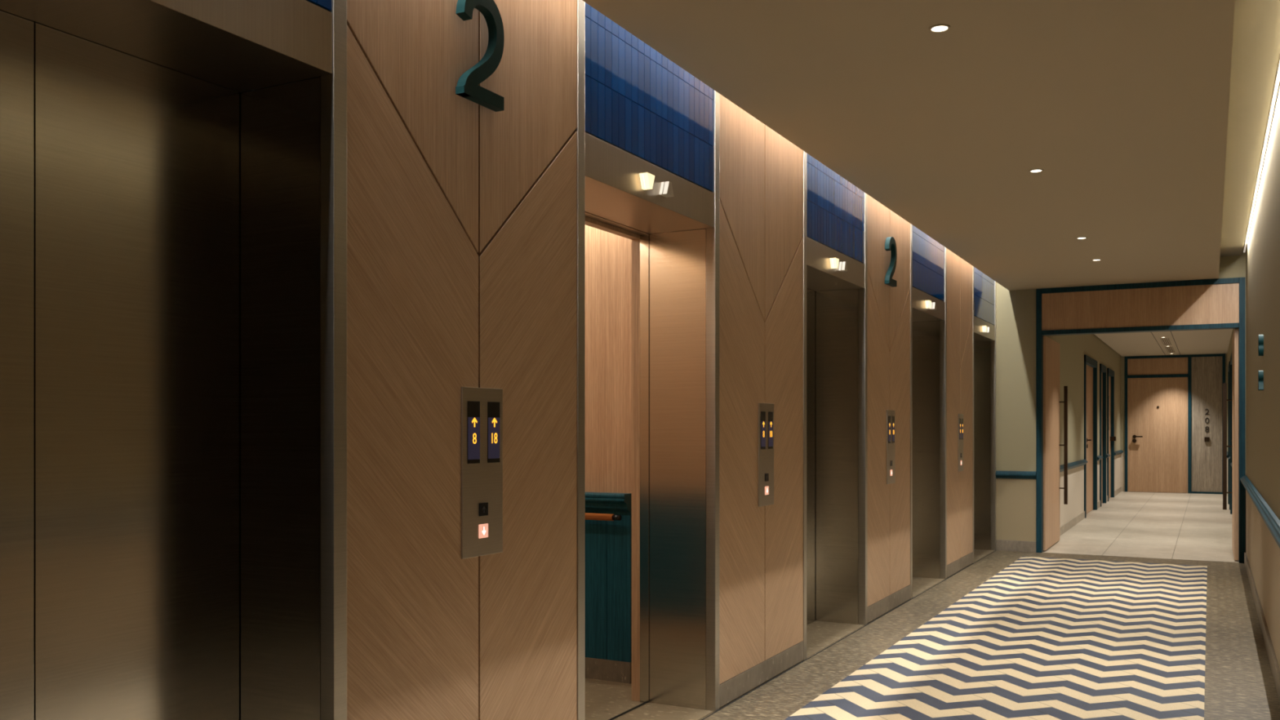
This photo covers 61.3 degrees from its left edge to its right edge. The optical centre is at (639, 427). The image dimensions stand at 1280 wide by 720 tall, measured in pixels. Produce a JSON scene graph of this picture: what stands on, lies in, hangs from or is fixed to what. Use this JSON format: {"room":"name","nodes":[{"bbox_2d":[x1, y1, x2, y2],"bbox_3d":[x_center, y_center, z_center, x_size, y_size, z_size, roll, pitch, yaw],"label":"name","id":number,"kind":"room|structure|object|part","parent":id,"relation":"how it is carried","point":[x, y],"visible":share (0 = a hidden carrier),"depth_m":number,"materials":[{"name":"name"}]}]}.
{"room":"lobby","nodes":[
{"label":"lobby","id":0,"kind":"room"},
{"bbox_2d":[253,75,935,322],"bbox_3d":[0.725,-0.330,5.760,0.295,3.100,11.400,0,0,28],"label":"wall","id":1,"kind":"structure","parent":0,"point":[320,76],"depth_m":2.78,"materials":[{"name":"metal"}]},
{"bbox_2d":[0,0,346,719],"bbox_3d":[-1.137,-0.305,2.207,0.379,3.050,1.182,0,0,28],"label":"entrance","id":2,"kind":"object","parent":1,"relation":"attached to","point":[173,229],"visible":1,"depth_m":2.54,"materials":[{"name":"metal"}]},
{"bbox_3d":[-1.429,0.168,2.029,0.029,2.096,0.584,0,0,28],"label":"door panel","id":3,"kind":"part","parent":2,"relation":"part of","materials":[{"name":"metal"}]},
{"bbox_3d":[-1.155,0.168,2.548,0.029,2.096,0.584,0,0,28],"label":"door panel","id":4,"kind":"part","parent":2,"relation":"part of","materials":[{"name":"metal"}]},
{"bbox_3d":[-1.006,-1.420,2.138,0.009,0.817,1.089,0,0,28],"label":"tile panel","id":5,"kind":"part","parent":2,"relation":"part of","materials":[{"name":"blue tile"}]},
{"bbox_3d":[-0.750,-0.305,2.645,0.044,3.050,0.045,0,0,28],"label":"edge trim","id":6,"kind":"part","parent":2,"relation":"part of","materials":[{"name":"metal"}]},
{"bbox_2d":[346,0,577,719],"bbox_3d":[-0.479,-0.305,3.149,0.033,3.050,1.098,0,0,28],"label":"pier","id":7,"kind":"object","parent":1,"relation":"attached to","point":[462,212],"visible":0.95,"depth_m":3.04,"materials":[{"name":"brown wood"}]},
{"bbox_3d":[-0.604,-1.169,2.903,0.019,1.322,0.544,0,0,28],"label":"panel","id":8,"kind":"part","parent":7,"relation":"part of","materials":[{"name":"brown wood"}]},
{"bbox_3d":[-0.604,0.059,2.903,0.019,2.112,0.544,0,0,28],"label":"panel","id":9,"kind":"part","parent":7,"relation":"part of","materials":[{"name":"brown wood"}]},
{"bbox_2d":[455,0,504,111],"bbox_3d":[-0.462,-1.094,3.113,0.036,0.316,0.194,0,0,28],"label":"number","id":10,"kind":"object","parent":7,"relation":"attached to","point":[468,87],"depth_m":3.12,"materials":[{"name":"teal paint"}]},
{"bbox_2d":[461,386,502,559],"bbox_3d":[-0.458,0.130,3.149,0.009,0.489,0.196,0,0,28],"label":"panel","id":11,"kind":"object","parent":7,"relation":"attached to","point":[482,408],"visible":1,"depth_m":3.14,"materials":[{"name":"brushed steel"},{"name":"black plastic"}]},
{"bbox_3d":[-0.347,-1.169,3.391,0.019,1.322,0.544,0,0,28],"label":"panel","id":12,"kind":"part","parent":7,"relation":"part of","materials":[{"name":"brown wood"}]},
{"bbox_3d":[-0.347,0.059,3.391,0.019,2.112,0.544,0,0,28],"label":"panel","id":13,"kind":"part","parent":7,"relation":"part of","materials":[{"name":"brown wood"}]},
{"bbox_2d":[574,0,719,719],"bbox_3d":[-0.080,-0.305,4.227,0.396,3.050,1.182,0,0,28],"label":"entrance","id":14,"kind":"object","parent":1,"relation":"attached to","point":[647,128],"visible":0.69,"depth_m":4.65,"materials":[{"name":"metal"}]},
{"bbox_3d":[-0.216,-0.305,3.656,0.044,3.050,0.045,0,0,28],"label":"edge trim","id":15,"kind":"part","parent":14,"relation":"part of","materials":[{"name":"metal"}]},
{"bbox_2d":[585,217,652,719],"bbox_3d":[-0.924,0.045,4.674,1.563,2.450,1.735,0,0,28],"label":"car","id":16,"kind":"object","parent":14,"relation":"attached to","point":[612,253],"visible":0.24,"depth_m":5.19,"materials":[{"name":"wood"}]},
{"bbox_3d":[-0.613,0.427,5.372,1.100,0.033,0.033,0,0,28],"label":"handrail","id":17,"kind":"part","parent":16,"relation":"part of","materials":[{"name":"brown wood"}]},
{"bbox_3d":[-0.622,1.170,5.453,1.310,0.100,0.016,0,0,28],"label":"car baseboard","id":18,"kind":"part","parent":16,"relation":"part of","materials":[{"name":"wood"}]},
{"bbox_3d":[0.049,0.020,4.943,0.042,2.400,0.292,0,0,28],"label":"post","id":19,"kind":"part","parent":16,"relation":"part of","materials":[{"name":"brown wood"}]},
{"bbox_3d":[0.058,-1.420,4.154,0.009,0.817,1.089,0,0,28],"label":"tile panel","id":20,"kind":"part","parent":14,"relation":"part of","materials":[{"name":"blue tile"}]},
{"bbox_3d":[-0.075,1.218,4.225,0.309,0.003,1.090,0,0,28],"label":"sill","id":21,"kind":"part","parent":14,"relation":"part of","materials":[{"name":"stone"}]},
{"bbox_3d":[0.314,-0.305,4.662,0.044,3.050,0.045,0,0,28],"label":"edge trim","id":22,"kind":"part","parent":14,"relation":"part of","materials":[{"name":"metal"}]},
{"bbox_2d":[719,93,804,707],"bbox_3d":[0.585,-0.305,5.165,0.033,3.050,1.098,0,0,28],"label":"pier","id":23,"kind":"object","parent":1,"relation":"attached to","point":[761,171],"visible":0.75,"depth_m":5.06,"materials":[{"name":"brown wood"}]},
{"bbox_3d":[0.460,-1.169,4.919,0.019,1.322,0.544,0,0,28],"label":"panel","id":24,"kind":"part","parent":23,"relation":"part of","materials":[{"name":"brown wood"}]},
{"bbox_3d":[0.460,0.059,4.919,0.019,2.112,0.544,0,0,28],"label":"panel","id":25,"kind":"part","parent":23,"relation":"part of","materials":[{"name":"brown wood"}]},
{"bbox_2d":[758,403,773,506],"bbox_3d":[0.604,0.130,5.162,0.009,0.489,0.196,0,0,28],"label":"panel","id":26,"kind":"object","parent":23,"relation":"attached to","point":[766,411],"visible":1,"depth_m":5.15,"materials":[{"name":"silver metal"}]},
{"bbox_3d":[0.717,0.059,5.407,0.019,2.112,0.544,0,0,28],"label":"panel","id":27,"kind":"part","parent":23,"relation":"part of","materials":[{"name":"brown wood"}]},
{"bbox_3d":[0.717,-1.169,5.407,0.019,1.322,0.544,0,0,28],"label":"panel","id":28,"kind":"part","parent":23,"relation":"part of","materials":[{"name":"brown wood"}]},
{"bbox_2d":[802,151,867,660],"bbox_3d":[0.992,-0.305,6.240,0.379,3.050,1.182,0,0,28],"label":"entrance","id":29,"kind":"object","parent":1,"relation":"attached to","point":[835,235],"visible":0.48,"depth_m":6.69,"materials":[{"name":"metal"}]},
{"bbox_3d":[0.848,-0.305,5.673,0.044,3.050,0.045,0,0,28],"label":"edge trim","id":30,"kind":"part","parent":29,"relation":"part of","materials":[{"name":"metal"}]},
{"bbox_3d":[0.974,0.168,6.581,0.029,2.096,0.584,0,0,28],"label":"door panel","id":31,"kind":"part","parent":29,"relation":"part of","materials":[{"name":"metal"}]},
{"bbox_3d":[0.989,1.218,6.241,0.309,0.003,1.090,0,0,28],"label":"sill","id":32,"kind":"part","parent":29,"relation":"part of","materials":[{"name":"stone"}]},
{"bbox_3d":[1.122,-1.420,6.170,0.009,0.817,1.089,0,0,28],"label":"tile panel","id":33,"kind":"part","parent":29,"relation":"part of","materials":[{"name":"blue tile"}]},
{"bbox_3d":[1.379,-0.305,6.678,0.044,3.050,0.045,0,0,28],"label":"edge trim","id":34,"kind":"part","parent":29,"relation":"part of","materials":[{"name":"metal"}]},
{"bbox_2d":[867,195,911,622],"bbox_3d":[1.649,-0.305,7.181,0.033,3.050,1.098,0,0,28],"label":"pier","id":35,"kind":"object","parent":1,"relation":"attached to","point":[889,586],"visible":0.82,"depth_m":7.12,"materials":[{"name":"brown wood"}]},
{"bbox_3d":[1.524,-1.169,6.936,0.019,1.322,0.544,0,0,28],"label":"panel","id":36,"kind":"part","parent":35,"relation":"part of","materials":[{"name":"brown wood"}]},
{"bbox_3d":[1.524,0.059,6.936,0.019,2.112,0.544,0,0,28],"label":"panel","id":37,"kind":"part","parent":35,"relation":"part of","materials":[{"name":"brown wood"}]},
{"bbox_2d":[886,409,894,484],"bbox_3d":[1.668,0.130,7.178,0.009,0.489,0.196,0,0,28],"label":"panel","id":38,"kind":"object","parent":35,"relation":"attached to","point":[890,413],"visible":1,"depth_m":7.15,"materials":[{"name":"silver plastic"}]},
{"bbox_2d":[884,236,897,287],"bbox_3d":[1.649,-1.094,7.114,0.036,0.316,0.194,0,0,28],"label":"number","id":39,"kind":"object","parent":35,"relation":"attached to","point":[890,243],"depth_m":7.11,"materials":[{"name":"teal paint"}]},
{"bbox_3d":[1.782,-1.169,7.424,0.019,1.322,0.544,0,0,28],"label":"panel","id":40,"kind":"part","parent":35,"relation":"part of","materials":[{"name":"brown wood"}]},
{"bbox_3d":[1.782,0.059,7.424,0.019,2.112,0.544,0,0,28],"label":"panel","id":41,"kind":"part","parent":35,"relation":"part of","materials":[{"name":"brown wood"}]},
{"bbox_2d":[910,223,946,599],"bbox_3d":[2.056,-0.305,8.256,0.379,3.050,1.182,0,0,28],"label":"entrance","id":42,"kind":"object","parent":1,"relation":"attached to","point":[928,257],"visible":0.44,"depth_m":8.69,"materials":[{"name":"metal"}]},
{"bbox_3d":[1.912,-0.305,7.689,0.044,3.050,0.045,0,0,28],"label":"edge trim","id":43,"kind":"part","parent":42,"relation":"part of","materials":[{"name":"metal"}]},
{"bbox_3d":[2.187,-1.420,8.187,0.009,0.817,1.089,0,0,28],"label":"tile panel","id":44,"kind":"part","parent":42,"relation":"part of","materials":[{"name":"blue tile"}]},
{"bbox_3d":[2.053,1.218,8.257,0.309,0.003,1.090,0,0,28],"label":"sill","id":45,"kind":"part","parent":42,"relation":"part of","materials":[{"name":"stone"}]},
{"bbox_3d":[2.443,-0.305,8.695,0.044,3.050,0.045,0,0,28],"label":"edge trim","id":46,"kind":"part","parent":42,"relation":"part of","materials":[{"name":"metal"}]},
{"bbox_2d":[946,248,973,577],"bbox_3d":[2.713,-0.305,9.198,0.033,3.050,1.098,0,0,28],"label":"pier","id":47,"kind":"object","parent":1,"relation":"attached to","point":[959,272],"visible":0.81,"depth_m":9.14,"materials":[{"name":"brown wood"}]},
{"bbox_3d":[2.588,-1.169,8.952,0.019,1.322,0.544,0,0,28],"label":"panel","id":48,"kind":"part","parent":47,"relation":"part of","materials":[{"name":"brown wood"}]},
{"bbox_3d":[2.588,0.059,8.952,0.019,2.112,0.544,0,0,28],"label":"panel","id":49,"kind":"part","parent":47,"relation":"part of","materials":[{"name":"brown wood"}]},
{"bbox_2d":[958,413,963,471],"bbox_3d":[2.733,0.130,9.195,0.009,0.489,0.196,0,0,28],"label":"panel","id":50,"kind":"object","parent":47,"relation":"attached to","point":[960,415],"visible":1,"depth_m":9.17,"materials":[{"name":"silver plastic"}]},
{"bbox_3d":[2.846,-1.169,9.440,0.019,1.322,0.544,0,0,28],"label":"panel","id":51,"kind":"part","parent":47,"relation":"part of","materials":[{"name":"brown wood"}]},
{"bbox_3d":[2.846,0.059,9.440,0.019,2.112,0.544,0,0,28],"label":"panel","id":52,"kind":"part","parent":47,"relation":"part of","materials":[{"name":"brown wood"}]},
{"bbox_2d":[972,266,995,563],"bbox_3d":[3.120,-0.305,10.272,0.379,3.050,1.182,0,0,28],"label":"entrance","id":53,"kind":"object","parent":1,"relation":"attached to","point":[984,315],"visible":0.48,"depth_m":10.71,"materials":[{"name":"metal"}]},
{"bbox_3d":[2.976,-0.305,9.705,0.044,3.050,0.045,0,0,28],"label":"edge trim","id":54,"kind":"part","parent":53,"relation":"part of","materials":[{"name":"metal"}]},
{"bbox_3d":[3.117,1.218,10.274,0.309,0.003,1.090,0,0,28],"label":"sill","id":55,"kind":"part","parent":53,"relation":"part of","materials":[{"name":"stone"}]},
{"bbox_3d":[3.251,-1.420,10.203,0.009,0.817,1.089,0,0,28],"label":"tile panel","id":56,"kind":"part","parent":53,"relation":"part of","materials":[{"name":"blue tile"}]},
{"bbox_3d":[3.507,-0.305,10.711,0.044,3.050,0.045,0,0,28],"label":"edge trim","id":57,"kind":"part","parent":53,"relation":"part of","materials":[{"name":"metal"}]},
{"bbox_2d":[582,0,1235,290],"bbox_3d":[1.152,-1.450,3.988,1.825,0.200,14.130,0,0,28],"label":"ceiling","id":58,"kind":"structure","parent":0,"point":[1122,106],"depth_m":4.58,"materials":[{"name":"beige paint"}]},
{"bbox_2d":[928,23,950,32],"bbox_3d":[1.012,-1.349,3.649,0.070,0.005,0.070,0,0,28],"label":"recessed light","id":59,"kind":"object","parent":58,"relation":"in","point":[940,28],"visible":1,"depth_m":3.65,"materials":[{"name":"beige paint"}]},
{"bbox_2d":[1029,168,1043,173],"bbox_3d":[2.081,-1.349,5.675,0.070,0.005,0.070,0,0,28],"label":"recessed light","id":60,"kind":"object","parent":58,"relation":"in","point":[1033,171],"visible":1,"depth_m":5.67,"materials":[{"name":"beige paint"}]},
{"bbox_2d":[1076,236,1087,239],"bbox_3d":[3.146,-1.349,7.691,0.070,0.005,0.070,0,0,28],"label":"recessed light","id":61,"kind":"object","parent":58,"relation":"in","point":[1080,237],"visible":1,"depth_m":7.69,"materials":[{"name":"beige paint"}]},
{"bbox_2d":[612,491,1279,719],"bbox_3d":[3.770,1.260,9.035,2.665,0.080,25.500,0,0,28],"label":"floor","id":62,"kind":"structure","parent":0,"point":[1239,682],"depth_m":7.40,"materials":[{"name":"stone"}]},
{"bbox_2d":[701,550,996,719],"bbox_3d":[0.236,1.220,4.460,0.006,0.002,14.110,0,0,28],"label":"joint","id":63,"kind":"object","parent":62,"relation":"on","point":[995,550],"visible":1,"depth_m":5.88,"materials":[{"name":"grey metal"}]},
{"bbox_2d":[784,555,1207,719],"bbox_3d":[1.561,1.218,4.660,1.544,0.003,11.700,0,0,28],"label":"rug","id":64,"kind":"object","parent":62,"relation":"on","point":[1042,638],"visible":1,"depth_m":5.79,"materials":[{"name":"carpet"}]},
{"bbox_2d":[1045,333,1120,526],"bbox_3d":[6.456,-0.085,15.617,0.160,2.610,11.150,0,0,28],"label":"wall","id":65,"kind":"structure","parent":0,"point":[1073,348],"depth_m":13.96,"materials":[{"name":"paint"}]},
{"bbox_2d":[1059,511,1084,536],"bbox_3d":[4.959,1.173,12.597,0.012,0.095,4.370,0,0,28],"label":"baseboard","id":66,"kind":"structure","parent":65,"relation":"attached to","point":[1064,528],"depth_m":13.11,"materials":[{"name":"stone"}]},
{"bbox_2d":[1059,459,1088,471],"bbox_3d":[4.981,0.468,12.602,0.046,0.075,4.400,0,0,28],"label":"chair rail","id":67,"kind":"object","parent":65,"relation":"attached to","point":[1082,462],"visible":0.53,"depth_m":13.28,"materials":[{"name":"teal wood"}]},
{"bbox_2d":[1084,354,1097,518],"bbox_3d":[6.337,0.121,15.301,0.124,2.198,1.700,0,0,28],"label":"door","id":68,"kind":"structure","parent":65,"relation":"in","point":[1090,364],"depth_m":15.60,"materials":[{"name":"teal wood"}]},
{"bbox_3d":[5.959,0.122,14.588,0.122,2.195,0.085,0,0,28],"label":"casing","id":69,"kind":"part","parent":68,"relation":"part of","materials":[{"name":"teal wood"}]},
{"bbox_3d":[6.713,0.122,16.016,0.122,2.195,0.085,0,0,28],"label":"casing","id":70,"kind":"part","parent":68,"relation":"part of","materials":[{"name":"teal wood"}]},
{"bbox_2d":[1097,500,1100,508],"bbox_3d":[6.919,1.173,16.311,0.012,0.095,0.630,0,0,28],"label":"baseboard","id":71,"kind":"structure","parent":65,"relation":"attached to","point":[1098,502],"depth_m":16.35,"materials":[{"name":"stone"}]},
{"bbox_2d":[1097,455,1102,461],"bbox_3d":[6.941,0.468,16.317,0.046,0.075,0.660,0,0,28],"label":"chair rail","id":72,"kind":"object","parent":65,"relation":"attached to","point":[1099,457],"visible":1,"depth_m":16.21,"materials":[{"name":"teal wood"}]},
{"bbox_2d":[1099,363,1106,506],"bbox_3d":[7.252,0.121,17.035,0.124,2.198,0.960,0,0,28],"label":"door","id":73,"kind":"structure","parent":65,"relation":"in","point":[1103,369],"depth_m":17.36,"materials":[{"name":"teal wood"}]},
{"bbox_3d":[7.046,0.122,16.648,0.122,2.195,0.085,0,0,28],"label":"casing","id":74,"kind":"part","parent":73,"relation":"part of","materials":[{"name":"teal wood"}]},
{"bbox_3d":[7.455,0.122,17.422,0.122,2.195,0.085,0,0,28],"label":"casing","id":75,"kind":"part","parent":73,"relation":"part of","materials":[{"name":"teal wood"}]},
{"bbox_2d":[1106,368,1115,501],"bbox_3d":[7.963,0.121,18.344,0.160,2.198,1.240,0,0,28],"label":"door","id":76,"kind":"structure","parent":65,"relation":"in","point":[1111,438],"depth_m":18.80,"materials":[{"name":"teal wood"}]},
{"bbox_3d":[7.677,0.122,17.842,0.122,2.195,0.085,0,0,28],"label":"casing","id":77,"kind":"part","parent":76,"relation":"part of","materials":[{"name":"teal wood"}]},
{"bbox_3d":[8.216,0.122,18.864,0.122,2.195,0.085,0,0,28],"label":"casing","id":78,"kind":"part","parent":76,"relation":"part of","materials":[{"name":"teal wood"}]},
{"bbox_2d":[1114,486,1121,496],"bbox_3d":[8.702,1.173,19.689,0.012,0.095,1.830,0,0,28],"label":"baseboard","id":79,"kind":"structure","parent":65,"relation":"attached to","point":[1117,491],"depth_m":19.74,"materials":[{"name":"stone"}]},
{"bbox_2d":[1114,449,1123,455],"bbox_3d":[8.717,0.468,19.682,0.046,0.075,1.830,0,0,28],"label":"chair rail","id":80,"kind":"object","parent":65,"relation":"attached to","point":[1117,452],"visible":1,"depth_m":19.57,"materials":[{"name":"teal wood"}]},
{"bbox_2d":[973,240,1245,541],"bbox_3d":[4.449,-0.340,10.305,2.650,3.120,0.120,0,0,28],"label":"wall","id":81,"kind":"structure","parent":0,"point":[1015,310],"depth_m":10.63,"materials":[{"name":"paint"}]},
{"bbox_2d":[995,471,1035,479],"bbox_3d":[3.692,0.468,10.610,0.378,0.075,0.046,0,0,28],"label":"chair rail","id":82,"kind":"object","parent":81,"relation":"attached to","point":[999,474],"visible":1,"depth_m":10.60,"materials":[{"name":"teal wood"}]},
{"bbox_2d":[995,539,1035,552],"bbox_3d":[3.701,1.167,10.625,0.376,0.105,0.012,0,0,28],"label":"baseboard","id":83,"kind":"structure","parent":81,"relation":"attached to","point":[1001,544],"depth_m":10.62,"materials":[{"name":"stone"}]},
{"bbox_2d":[1035,276,1245,563],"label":"door","id":84,"kind":"structure","parent":81,"relation":"in","point":[1216,304],"depth_m":10.24,"materials":[{"name":"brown wood"}]},
{"bbox_3d":[3.918,-0.065,10.579,0.050,2.569,0.150,0,0,28],"label":"frame post","id":85,"kind":"part","parent":84,"relation":"part of","materials":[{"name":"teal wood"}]},
{"bbox_3d":[4.539,0.190,11.512,0.034,1.260,0.034,0,0,28],"label":"pull handle","id":86,"kind":"part","parent":84,"relation":"part of","materials":[{"name":"brown metal"}]},
{"bbox_3d":[4.679,-1.121,10.169,1.679,0.360,0.106,0,0,28],"label":"header panel","id":87,"kind":"part","parent":84,"relation":"part of","materials":[{"name":"brown wood"}]},
{"bbox_3d":[5.828,0.190,10.764,0.034,1.260,0.034,0,0,28],"label":"pull handle","id":88,"kind":"part","parent":84,"relation":"part of","materials":[{"name":"brown metal"}]},
{"bbox_3d":[5.447,-0.065,9.772,0.050,2.569,0.150,0,0,28],"label":"frame post","id":89,"kind":"part","parent":84,"relation":"part of","materials":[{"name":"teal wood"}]},
{"bbox_2d":[1093,328,1232,356],"bbox_3d":[7.334,-1.373,15.154,1.785,0.055,11.150,0,0,28],"label":"ceiling","id":90,"kind":"structure","parent":0,"point":[1198,341],"depth_m":17.11,"materials":[{"name":"beige paint"}]},
{"bbox_2d":[1151,331,1180,355],"bbox_3d":[7.317,-1.345,15.174,0.256,0.002,11.070,0,0,28],"label":"joint","id":91,"kind":"object","parent":90,"relation":"attached to","point":[1171,331],"visible":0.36,"depth_m":16.93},
{"bbox_2d":[1160,337,1172,345],"bbox_3d":[8.261,-1.342,16.960,0.124,0.006,1.530,0,0,28],"label":"ceiling vent","id":92,"kind":"object","parent":90,"relation":"in","point":[1166,341],"visible":1,"depth_m":16.88,"materials":[{"name":"beige metal"}]},
{"bbox_2d":[1164,346,1175,352],"bbox_3d":[9.169,-1.342,18.680,0.124,0.006,1.540,0,0,28],"label":"ceiling vent","id":93,"kind":"object","parent":90,"relation":"in","point":[1169,349],"visible":1,"depth_m":18.65,"materials":[{"name":"beige metal"}]},
{"bbox_2d":[1120,353,1226,493],"bbox_3d":[9.991,-0.090,20.135,2.075,2.620,0.140,0,0,28],"label":"wall","id":94,"kind":"structure","parent":0,"point":[1122,358],"depth_m":20.49,"materials":[{"name":"paint"}]},
{"bbox_2d":[1124,353,1225,493],"bbox_3d":[9.930,-0.060,20.081,1.677,2.560,0.132,0,0,28],"label":"door","id":95,"kind":"structure","parent":94,"relation":"in","point":[1166,451],"depth_m":20.09,"materials":[{"name":"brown wood"}]},
{"bbox_3d":[9.222,-0.060,20.484,0.050,2.560,0.080,0,0,28],"label":"frame post","id":96,"kind":"part","parent":95,"relation":"part of","materials":[{"name":"teal wood"}]},
{"bbox_3d":[9.373,0.175,20.346,0.174,0.064,0.082,0,0,28],"label":"lever handle","id":97,"kind":"part","parent":95,"relation":"part of","materials":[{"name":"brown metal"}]},
{"bbox_3d":[9.698,-1.141,20.238,1.020,0.312,0.050,0,0,28],"label":"header panel","id":98,"kind":"part","parent":95,"relation":"part of","materials":[{"name":"brown wood"}]},
{"bbox_3d":[10.171,-0.060,19.983,0.055,2.560,0.080,0,0,28],"label":"frame post","id":99,"kind":"part","parent":95,"relation":"part of","materials":[{"name":"teal wood"}]},
{"bbox_3d":[10.420,-0.056,19.856,0.504,2.482,0.052,0,0,28],"label":"panel","id":100,"kind":"part","parent":95,"relation":"part of","materials":[{"name":"grey wood"}]},
{"bbox_2d":[1204,436,1209,441],"bbox_3d":[10.405,0.223,19.819,0.082,0.085,0.028,0,0,28],"label":"card reader","id":101,"kind":"object","parent":95,"relation":"attached to","point":[1206,438],"visible":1,"depth_m":19.81,"materials":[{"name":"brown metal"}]},
{"bbox_3d":[10.662,-0.060,19.724,0.048,2.560,0.080,0,0,28],"label":"frame post","id":102,"kind":"part","parent":95,"relation":"part of","materials":[{"name":"teal wood"}]},
{"bbox_2d":[1220,0,1279,256],"bbox_3d":[1.110,-1.745,4.010,2.680,0.390,14.130,0,0,28],"label":"ceiling","id":103,"kind":"structure","parent":0,"point":[1255,50],"depth_m":5.22,"materials":[{"name":"beige paint"}]},
{"bbox_2d":[1226,80,1279,669],"bbox_3d":[5.717,-0.230,10.071,0.160,2.900,21.650,0,0,28],"label":"wall","id":104,"kind":"structure","parent":0,"point":[1263,245],"depth_m":6.25,"materials":[{"name":"paint"}]},
{"bbox_2d":[1227,360,1230,510],"bbox_3d":[9.099,0.121,16.569,0.124,2.198,1.400,0,0,28],"label":"door","id":105,"kind":"structure","parent":104,"relation":"in","point":[1228,365],"depth_m":17.13,"materials":[{"name":"teal wood"}]},
{"bbox_3d":[9.406,0.122,17.150,0.122,2.195,0.085,0,0,28],"label":"casing","id":106,"kind":"part","parent":105,"relation":"part of","materials":[{"name":"teal wood"}]},
{"bbox_3d":[8.793,0.122,15.987,0.122,2.195,0.085,0,0,28],"label":"casing","id":107,"kind":"part","parent":105,"relation":"part of","materials":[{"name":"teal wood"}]},
{"bbox_2d":[1230,353,1231,514],"bbox_3d":[7.978,0.121,14.446,0.124,2.198,1.800,0,0,28],"label":"door","id":108,"kind":"structure","parent":104,"relation":"in","point":[1231,353],"depth_m":15.19,"materials":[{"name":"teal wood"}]},
{"bbox_2d":[1240,475,1279,548],"bbox_3d":[2.997,0.468,5.118,0.046,0.075,10.350,0,0,28],"label":"chair rail","id":109,"kind":"object","parent":104,"relation":"attached to","point":[1271,520],"visible":1,"depth_m":5.76,"materials":[{"name":"teal wood"}]},
{"bbox_2d":[1257,334,1263,355],"bbox_3d":[3.751,-0.495,6.524,0.026,0.130,0.081,0,0,28],"label":"sign","id":110,"kind":"object","parent":104,"relation":"attached to","point":[1260,337],"depth_m":6.49,"materials":[{"name":"teal paint"}]},
{"bbox_2d":[1257,370,1263,390],"bbox_3d":[3.751,-0.285,6.524,0.026,0.119,0.092,0,0,28],"label":"sign","id":111,"kind":"object","parent":104,"relation":"attached to","point":[1260,373],"depth_m":6.51,"materials":[{"name":"teal paint"}]},
{"bbox_2d":[1243,61,1279,252],"bbox_3d":[3.277,-1.573,5.626,0.014,0.006,9.210,0,0,28],"label":"led strip","id":112,"kind":"object","parent":104,"relation":"attached to","point":[1277,79],"visible":1,"depth_m":6.02,"materials":[{"name":"beige plastic"}]},
{"bbox_2d":[1244,551,1279,703],"bbox_3d":[3.011,1.170,5.110,0.014,0.100,10.350,0,0,28],"label":"baseboard","id":113,"kind":"structure","parent":104,"relation":"attached to","point":[1272,658],"depth_m":6.03,"materials":[{"name":"stone"}]}
]}

